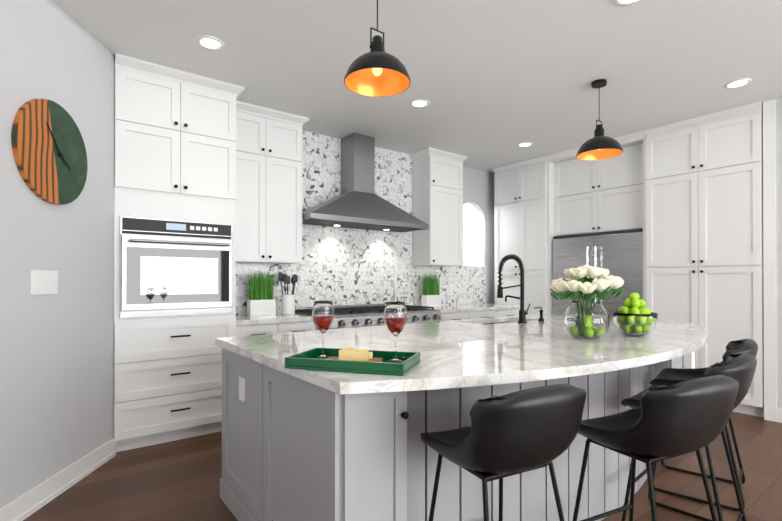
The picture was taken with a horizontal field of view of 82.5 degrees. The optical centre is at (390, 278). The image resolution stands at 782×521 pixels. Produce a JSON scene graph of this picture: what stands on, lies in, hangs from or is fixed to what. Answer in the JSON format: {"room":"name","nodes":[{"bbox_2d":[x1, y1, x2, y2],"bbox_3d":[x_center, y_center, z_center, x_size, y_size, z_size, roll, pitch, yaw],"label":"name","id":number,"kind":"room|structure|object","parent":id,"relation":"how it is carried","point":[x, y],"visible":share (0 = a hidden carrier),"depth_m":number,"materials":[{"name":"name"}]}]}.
{"room":"kitchen","nodes":[
{"label":"kitchen","id":0,"kind":"room"},
{"bbox_2d":[0,0,113,507],"bbox_3d":[-1.808,-0.187,-0.934,0.100,2.880,8.300,0,0,-3],"label":"wall","id":1,"kind":"structure","parent":0,"point":[56,383],"depth_m":2.60,"materials":[{"name":"grey paint"}]},
{"bbox_2d":[30,270,57,294],"bbox_3d":[-1.949,0.021,2.501,0.010,0.135,0.211,0,0,-3],"label":"light switch","id":2,"kind":"object","parent":1,"relation":"attached to","point":[43,282],"visible":1,"depth_m":2.49,"materials":[{"name":"white plastic"}]},
{"bbox_2d":[11,99,87,204],"bbox_3d":[-1.940,-0.723,2.571,0.036,0.584,0.584,0,0,-3],"label":"wall clock","id":3,"kind":"object","parent":1,"relation":"attached to","point":[49,151],"visible":1,"depth_m":2.52,"materials":[{"name":"multicoloured metal"}]},
{"bbox_2d":[0,438,115,520],"bbox_3d":[-1.748,1.190,-0.937,0.019,0.125,8.298,0,0,-3],"label":"baseboard","id":4,"kind":"structure","parent":1,"relation":"attached to","point":[24,506],"depth_m":2.59,"materials":[{"name":"white wood"}]},
{"bbox_2d":[240,166,494,314],"bbox_3d":[-0.110,-0.163,5.120,5.530,2.880,0.750,0,0,-37],"label":"wall","id":5,"kind":"structure","parent":0,"point":[478,190],"depth_m":6.64,"materials":[{"name":"grey paint"}]},
{"bbox_2d":[236,100,308,263],"bbox_3d":[-1.252,-0.880,4.350,0.810,1.448,0.375,0,0,-37],"label":"upper cabinet","id":6,"kind":"object","parent":5,"relation":"attached to","point":[268,185],"visible":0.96,"depth_m":4.23,"materials":[{"name":"white wood"}]},
{"bbox_2d":[236,130,485,314],"bbox_3d":[-0.140,-0.622,5.438,3.899,1.957,0.008,0,0,-37],"label":"backsplash","id":7,"kind":"structure","parent":5,"relation":"attached to","point":[335,275],"depth_m":5.21,"materials":[{"name":"tile"}]},
{"bbox_2d":[238,285,244,295],"bbox_3d":[-1.474,0.116,4.410,0.070,0.115,0.007,0,0,-37],"label":"outlet","id":8,"kind":"object","parent":7,"relation":"attached to","point":[241,290],"depth_m":4.40,"materials":[{"name":"white plastic"}]},
{"bbox_2d":[449,283,452,291],"bbox_3d":[0.833,0.123,6.167,0.070,0.115,0.007,0,0,-37],"label":"outlet","id":9,"kind":"object","parent":7,"relation":"attached to","point":[450,285],"depth_m":6.17,"materials":[{"name":"white plastic"}]},
{"bbox_2d":[302,133,428,231],"bbox_3d":[-0.317,-1.091,4.991,1.540,1.018,0.490,0,0,-37],"label":"range hood","id":10,"kind":"object","parent":5,"relation":"attached to","point":[358,203],"visible":0.96,"depth_m":4.92,"materials":[{"name":"silver metal"}]},
{"bbox_2d":[409,147,467,265],"bbox_3d":[0.619,-0.885,5.775,0.690,1.428,0.375,0,0,-37],"label":"upper cabinet","id":11,"kind":"object","parent":5,"relation":"attached to","point":[437,191],"visible":1,"depth_m":5.64,"materials":[{"name":"white wood"}]},
{"bbox_2d":[23,412,781,520],"bbox_3d":[-0.745,1.312,1.268,12.600,0.100,10.200,0,0,-37],"label":"floor","id":12,"kind":"structure","parent":0,"point":[177,480],"depth_m":2.73,"materials":[{"name":"brown wood"}]},
{"bbox_2d":[113,53,244,451],"bbox_3d":[-1.785,-0.168,3.701,0.925,2.878,0.757,0,0,-37],"label":"tall cabinet","id":13,"kind":"object","parent":12,"relation":"on","point":[174,223],"visible":0.94,"depth_m":3.42,"materials":[{"name":"painted wood"},{"name":"black metal"}]},
{"bbox_2d":[236,313,315,335],"bbox_3d":[-1.186,0.813,4.212,0.755,0.920,0.665,0,0,-37],"label":"base cabinet","id":14,"kind":"object","parent":12,"relation":"on","point":[246,325],"visible":0.23,"depth_m":3.98,"materials":[{"name":"white"}]},
{"bbox_2d":[247,269,275,315],"bbox_3d":[-1.262,0.124,4.324,0.264,0.456,0.106,0,0,-37],"label":"grass planter","id":15,"kind":"object","parent":14,"relation":"on","point":[261,301],"visible":1,"depth_m":4.29,"materials":[{"name":"white ceramic"}]},
{"bbox_2d":[278,272,297,314],"bbox_3d":[-1.030,0.143,4.449,0.203,0.420,0.136,0,0,-37],"label":"utensil crock","id":16,"kind":"object","parent":14,"relation":"on","point":[287,304],"visible":1,"depth_m":4.40,"materials":[{"name":"white ceramic"}]},
{"bbox_2d":[295,303,441,329],"bbox_3d":[-0.227,0.788,4.895,1.588,0.975,0.737,0,0,-37],"label":"range","id":17,"kind":"object","parent":12,"relation":"on","point":[358,315],"visible":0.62,"depth_m":4.70,"materials":[{"name":"silver metal"}]},
{"bbox_2d":[220,322,694,520],"bbox_3d":[0.684,0.828,2.955,3.115,0.880,1.491,0,0,-37],"label":"kitchen island","id":18,"kind":"object","parent":12,"relation":"on","point":[306,445],"depth_m":1.93,"materials":[{"name":"grey wood"}]},
{"bbox_2d":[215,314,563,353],"bbox_3d":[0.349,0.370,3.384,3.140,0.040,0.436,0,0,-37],"label":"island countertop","id":19,"kind":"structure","parent":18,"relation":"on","point":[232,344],"depth_m":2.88,"materials":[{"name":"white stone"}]},
{"bbox_2d":[497,254,529,322],"bbox_3d":[0.998,0.074,3.643,0.116,0.551,0.281,0,0,-37],"label":"faucet","id":20,"kind":"object","parent":19,"relation":"on","point":[523,313],"visible":1,"depth_m":3.57,"materials":[{"name":"black metal"}]},
{"bbox_2d":[239,318,707,425],"bbox_3d":[0.899,0.367,2.662,3.140,0.040,1.379,0,0,-37],"label":"island countertop","id":21,"kind":"structure","parent":18,"relation":"on","point":[458,367],"depth_m":2.00,"materials":[{"name":"white stone"}]},
{"bbox_2d":[285,347,419,375],"bbox_3d":[-0.143,0.322,1.762,0.470,0.042,0.270,0,0,17],"label":"serving tray","id":22,"kind":"object","parent":21,"relation":"on","point":[305,360],"visible":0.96,"depth_m":1.66,"materials":[{"name":"green wood"}]},
{"bbox_2d":[312,301,333,358],"bbox_3d":[-0.284,0.212,1.867,0.092,0.237,0.092,0,0,-37],"label":"wine glass","id":23,"kind":"object","parent":22,"relation":"on","point":[323,315],"visible":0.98,"depth_m":1.83,"materials":[{"name":"clear glass"}]},
{"bbox_2d":[326,347,382,361],"bbox_3d":[-0.145,0.303,1.770,0.218,0.055,0.166,0,0,9],"label":"board","id":24,"kind":"object","parent":22,"relation":"on","point":[351,354],"visible":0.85,"depth_m":1.72,"materials":[{"name":"brown wood"}]},
{"bbox_2d":[384,302,406,362],"bbox_3d":[0.018,0.211,1.778,0.092,0.237,0.092,0,0,-37],"label":"wine glass","id":25,"kind":"object","parent":22,"relation":"on","point":[395,316],"visible":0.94,"depth_m":1.75,"materials":[{"name":"clear glass"}]},
{"bbox_2d":[534,307,543,321],"bbox_3d":[1.219,0.291,3.678,0.044,0.118,0.093,0,0,-37],"label":"soap dispenser","id":26,"kind":"object","parent":21,"relation":"on","point":[541,318],"visible":1,"depth_m":3.65,"materials":[{"name":"black metal"}]},
{"bbox_2d":[550,265,624,338],"bbox_3d":[1.143,0.132,2.610,0.406,0.428,0.408,0,0,-37],"label":"vase","id":27,"kind":"object","parent":21,"relation":"on","point":[586,317],"visible":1,"depth_m":2.52,"materials":[{"name":"clear glass"}]},
{"bbox_2d":[612,292,657,336],"bbox_3d":[1.485,0.214,2.719,0.250,0.264,0.250,0,0,-37],"label":"bowl","id":28,"kind":"object","parent":21,"relation":"on","point":[632,317],"visible":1,"depth_m":2.65,"materials":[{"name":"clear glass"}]},
{"bbox_2d":[439,311,502,320],"bbox_3d":[0.805,0.839,5.749,1.076,0.880,0.630,0,0,-37],"label":"base cabinet","id":29,"kind":"object","parent":12,"relation":"on","point":[465,311],"depth_m":5.48,"materials":[{"name":"white"}]},
{"bbox_2d":[427,303,519,314],"bbox_3d":[0.987,0.380,5.876,1.516,0.040,0.652,0,0,-37],"label":"countertop","id":30,"kind":"structure","parent":29,"relation":"on","point":[482,306],"depth_m":5.76,"materials":[{"name":"white stone"}]},
{"bbox_2d":[422,272,440,306],"bbox_3d":[0.517,0.130,5.705,0.259,0.457,0.107,0,0,-37],"label":"grass planter","id":31,"kind":"object","parent":30,"relation":"on","point":[431,296],"visible":1,"depth_m":5.66,"materials":[{"name":"white ceramic"}]},
{"bbox_2d":[420,384,585,520],"bbox_3d":[0.395,0.804,1.627,0.504,0.917,0.544,0,0,-37],"label":"bar stool","id":32,"kind":"object","parent":12,"relation":"on","point":[500,438],"visible":1,"depth_m":1.41,"materials":[{"name":"black leather"}]},
{"bbox_2d":[503,307,519,315],"bbox_3d":[1.356,0.841,6.169,0.570,0.880,0.630,0,0,-37],"label":"base cabinet","id":33,"kind":"object","parent":12,"relation":"on","point":[514,310],"depth_m":5.98,"materials":[{"name":"white"}]},
{"bbox_2d":[493,156,546,313],"bbox_3d":[2.004,-0.158,6.328,0.687,2.878,0.850,0,0,-37],"label":"pantry cabinet","id":34,"kind":"object","parent":12,"relation":"on","point":[520,209],"visible":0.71,"depth_m":6.09,"materials":[{"name":"white wood"}]},
{"bbox_2d":[544,131,645,314],"bbox_3d":[2.632,-0.161,5.504,0.687,2.878,1.214,0,0,-37],"label":"surround","id":35,"kind":"object","parent":12,"relation":"on","point":[594,196],"visible":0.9,"depth_m":5.41,"materials":[{"name":"white wood"}]},
{"bbox_2d":[552,229,642,318],"bbox_3d":[2.637,0.363,5.505,0.654,1.830,1.122,0,0,-37],"label":"refrigerator","id":36,"kind":"object","parent":12,"relation":"on","point":[617,253],"visible":0.25,"depth_m":5.23,"materials":[{"name":"grey metal"}]},
{"bbox_2d":[572,375,738,520],"bbox_3d":[1.024,0.804,1.773,0.510,0.917,0.547,0,0,-37],"label":"bar stool","id":37,"kind":"object","parent":12,"relation":"on","point":[664,422],"visible":0.96,"depth_m":1.56,"materials":[{"name":"black leather"}]},
{"bbox_2d":[621,353,756,520],"bbox_3d":[1.478,0.806,2.215,0.486,0.917,0.531,0,0,-37],"label":"bar stool","id":38,"kind":"object","parent":12,"relation":"on","point":[740,368],"visible":0.44,"depth_m":2.01,"materials":[{"name":"black leather"}]},
{"bbox_2d":[649,339,757,510],"bbox_3d":[1.873,0.808,2.699,0.522,0.917,0.556,0,0,-37],"label":"bar stool","id":39,"kind":"object","parent":12,"relation":"on","point":[668,376],"visible":0.5,"depth_m":2.67,"materials":[{"name":"black leather"}]},
{"bbox_2d":[644,101,763,416],"bbox_3d":[3.304,-0.164,4.621,0.687,2.878,0.996,0,0,-37],"label":"pantry cabinet","id":40,"kind":"object","parent":12,"relation":"on","point":[704,214],"visible":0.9,"depth_m":4.36,"materials":[{"name":"white wood"}]},
{"bbox_2d":[53,0,781,172],"bbox_3d":[-0.745,-1.668,1.280,12.600,0.100,10.200,0,0,-37],"label":"ceiling","id":41,"kind":"structure","parent":0,"point":[494,83],"depth_m":3.26,"materials":[{"name":"white paint"}]},
{"bbox_2d":[196,36,224,49],"bbox_3d":[-1.234,-1.607,3.044,0.184,0.008,0.184,0,0,-37],"label":"recessed light","id":42,"kind":"object","parent":41,"relation":"in","point":[210,43],"visible":1,"depth_m":3.03,"materials":[{"name":"white plastic"}]},
{"bbox_2d":[344,0,409,96],"bbox_3d":[-0.071,-1.317,2.326,0.346,0.594,0.346,0,0,-37],"label":"pendant light","id":43,"kind":"object","parent":41,"relation":"hanging from","point":[377,70],"visible":1,"depth_m":2.38,"materials":[{"name":"black metal"}]},
{"bbox_2d":[410,99,429,107],"bbox_3d":[0.263,-1.603,4.083,0.184,0.008,0.184,0,0,-37],"label":"recessed light","id":44,"kind":"object","parent":41,"relation":"in","point":[419,103],"visible":1,"depth_m":4.08,"materials":[{"name":"white plastic"}]},
{"bbox_2d":[517,142,532,146],"bbox_3d":[1.600,-1.598,5.315,0.184,0.008,0.184,0,0,-37],"label":"recessed light","id":45,"kind":"object","parent":41,"relation":"in","point":[525,144],"visible":0.98,"depth_m":5.31,"materials":[{"name":"white"}]},
{"bbox_2d":[576,79,622,159],"bbox_3d":[1.702,-1.311,3.645,0.346,0.594,0.346,0,0,-37],"label":"pendant light","id":46,"kind":"object","parent":41,"relation":"hanging from","point":[599,145],"visible":1,"depth_m":3.62,"materials":[{"name":"black metal"}]},
{"bbox_2d":[613,0,640,5],"bbox_3d":[1.366,-1.609,2.535,0.184,0.008,0.184,0,0,-37],"label":"recessed light","id":47,"kind":"object","parent":41,"relation":"in","point":[623,2],"visible":1,"depth_m":2.59,"materials":[{"name":"white"}]},
{"bbox_2d":[724,78,751,88],"bbox_3d":[2.854,-1.604,3.668,0.184,0.008,0.184,0,0,-37],"label":"recessed light","id":48,"kind":"object","parent":41,"relation":"in","point":[737,83],"visible":1,"depth_m":3.66,"materials":[{"name":"white"}]},
{"bbox_2d":[462,97,781,407],"bbox_3d":[3.678,-0.167,4.265,0.740,2.880,9.600,0,0,-37],"label":"wall","id":49,"kind":"structure","parent":0,"point":[471,238],"depth_m":3.97,"materials":[{"name":"grey paint"}]},
{"bbox_2d":[763,99,776,420],"bbox_3d":[3.402,-0.167,4.003,0.013,2.878,0.087,0,0,-37],"label":"door frame","id":50,"kind":"structure","parent":49,"relation":"attached to","point":[769,245],"depth_m":4.00,"materials":[{"name":"white wood"}]},
{"bbox_2d":[771,407,781,422],"bbox_3d":[4.816,1.202,2.141,0.013,0.125,4.650,0,0,-37],"label":"baseboard","id":51,"kind":"structure","parent":49,"relation":"attached to","point":[777,414],"depth_m":3.96,"materials":[{"name":"white wood"}]}
]}

